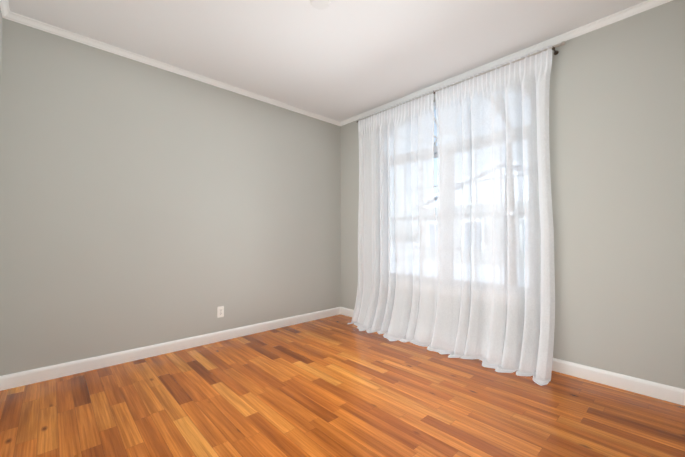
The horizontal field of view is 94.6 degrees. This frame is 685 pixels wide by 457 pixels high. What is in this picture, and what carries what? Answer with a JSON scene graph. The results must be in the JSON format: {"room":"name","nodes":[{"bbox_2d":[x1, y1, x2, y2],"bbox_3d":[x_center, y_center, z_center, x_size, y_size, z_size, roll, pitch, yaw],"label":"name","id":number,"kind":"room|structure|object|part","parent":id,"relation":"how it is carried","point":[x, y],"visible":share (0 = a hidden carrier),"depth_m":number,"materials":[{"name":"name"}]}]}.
{"room":"empty room","nodes":[
{"label":"empty room","id":0,"kind":"room"},
{"bbox_2d":[0,8,2,88],"bbox_3d":[-1.222,-0.248,0.808,0.150,2.700,4.050,1,-2,-43],"label":"wall","id":1,"kind":"structure","parent":0,"point":[1,18],"depth_m":2.23,"materials":[{"name":"paint"}]},
{"bbox_2d":[0,0,11,20],"bbox_3d":[-1.255,-1.570,1.017,0.038,0.047,3.450,1,-2,-43],"label":"crown molding","id":2,"kind":"structure","parent":1,"relation":"attached to","point":[7,13],"depth_m":2.22,"materials":[{"name":"white"}]},
{"bbox_2d":[0,18,340,375],"bbox_3d":[-1.286,-0.180,3.407,3.590,2.700,0.150,1,-2,-43],"label":"wall","id":3,"kind":"structure","parent":0,"point":[142,204],"depth_m":2.84,"materials":[{"name":"paint"}]},
{"bbox_2d":[0,307,339,390],"bbox_3d":[-1.226,1.118,3.315,3.240,0.100,0.015,1,-2,-43],"label":"baseboard","id":4,"kind":"structure","parent":3,"relation":"attached to","point":[18,379],"depth_m":2.80,"materials":[{"name":"white wood"}]},
{"bbox_2d":[12,12,339,125],"bbox_3d":[-1.218,-1.507,3.376,3.180,0.047,0.038,1,-2,-43],"label":"crown molding","id":5,"kind":"structure","parent":3,"relation":"attached to","point":[18,18],"depth_m":2.88,"materials":[{"name":"white"}]},
{"bbox_2d":[217,306,223,317],"bbox_3d":[-1.268,0.867,3.286,0.070,0.114,0.010,1,-2,-43],"label":"electrical outlet plate","id":6,"kind":"object","parent":3,"relation":"attached to","point":[220,311],"visible":1,"depth_m":3.28,"materials":[{"name":"white plastic"}]},
{"bbox_2d":[8,0,646,121],"bbox_3d":[-0.015,-1.628,1.963,3.740,0.120,4.050,1,-2,-43],"label":"ceiling","id":7,"kind":"structure","parent":0,"point":[339,60],"depth_m":2.55,"materials":[{"name":"white paint"}]},
{"bbox_2d":[310,0,330,9],"bbox_3d":[-0.152,-1.554,2.168,0.144,0.019,0.144,1,-2,-43],"label":"cover plate","id":8,"kind":"object","parent":7,"relation":"attached to","point":[320,4],"visible":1,"depth_m":2.18,"materials":[{"name":"white plastic"}]},
{"bbox_2d":[0,314,684,456],"bbox_3d":[-0.015,1.181,1.889,3.740,0.100,4.050,1,-2,-43],"label":"floor","id":9,"kind":"structure","parent":0,"point":[336,386],"depth_m":1.99,"materials":[{"name":"brown wood"}]},
{"bbox_2d":[341,0,684,388],"bbox_3d":[1.301,-0.187,3.145,0.150,2.700,4.050,1,-2,-43],"label":"wall","id":10,"kind":"structure","parent":0,"point":[617,127],"depth_m":2.29,"materials":[{"name":"paint"}]},
{"bbox_2d":[434,101,436,214],"bbox_3d":[1.114,-0.386,3.379,0.095,2.010,1.740,1,-2,-43],"label":"window","id":11,"kind":"structure","parent":10,"relation":"in","point":[435,149],"depth_m":3.45,"materials":[{"name":"white plastic"}]},
{"bbox_2d":[434,116,436,145],"bbox_3d":[1.115,-1.129,3.400,0.014,0.468,1.600,1,-2,-43],"label":"window grille","id":12,"kind":"object","parent":11,"relation":"attached to","point":[435,142],"visible":0.19,"depth_m":3.49,"materials":[{"name":"white plastic"}]},
{"bbox_3d":[1.114,-0.386,3.379,0.095,2.010,1.740,1,-2,-43],"label":"frame","id":13,"kind":"part","parent":11,"relation":"part of","materials":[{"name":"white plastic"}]},
{"bbox_2d":[357,47,558,122],"bbox_3d":[0.968,-1.416,3.353,0.099,0.035,2.224,1,-2,-43],"label":"brackets","id":14,"kind":"object","parent":10,"relation":"attached to","point":[555,52],"visible":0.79,"depth_m":2.57,"materials":[{"name":"brown metal"}]},
{"bbox_2d":[353,41,565,122],"bbox_3d":[0.943,-1.430,3.330,0.029,0.029,2.352,1,-2,-43],"label":"curtain rod","id":15,"kind":"object","parent":14,"relation":"on","point":[561,43],"visible":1,"depth_m":2.96,"materials":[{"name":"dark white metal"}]},
{"bbox_2d":[348,90,436,346],"bbox_3d":[0.484,-0.134,3.582,0.378,2.618,1.138,1,-2,-43],"label":"sheer curtain","id":16,"kind":"object","parent":15,"relation":"hanging from","point":[396,298],"visible":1,"depth_m":3.56,"materials":[{"name":"fabric"}]},
{"bbox_2d":[427,45,554,385],"bbox_3d":[1.228,-0.155,2.800,0.349,2.618,1.065,1,-2,-43],"label":"sheer curtain","id":17,"kind":"object","parent":15,"relation":"hanging from","point":[495,306],"visible":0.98,"depth_m":2.80,"materials":[{"name":"fabric"}]},
{"bbox_2d":[340,0,672,125],"bbox_3d":[1.130,-1.511,3.226,0.038,0.047,3.450,1,-2,-43],"label":"crown molding","id":18,"kind":"structure","parent":10,"relation":"attached to","point":[649,4],"depth_m":2.67,"materials":[{"name":"white"}]},
{"bbox_2d":[340,307,684,405],"bbox_3d":[1.139,1.114,3.165,0.015,0.100,3.450,1,-2,-43],"label":"baseboard","id":19,"kind":"structure","parent":10,"relation":"attached to","point":[672,394],"depth_m":2.26,"materials":[{"name":"white wood"}]},
{"label":"outside","id":20,"kind":"structure","parent":0,"visible":0},
{"bbox_3d":[14.574,1.980,13.243,120.000,0.200,120.000,1,-2,-43],"label":"snow","id":21,"kind":"object","parent":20,"visible":0},
{"bbox_2d":[435,193,436,213],"bbox_3d":[11.571,-0.705,19.190,9.700,5.480,11.000,1,-2,-43],"label":"house","id":22,"kind":"structure","parent":21,"relation":"on","point":[436,203],"depth_m":18.98,"materials":[{"name":"white"}]}
]}

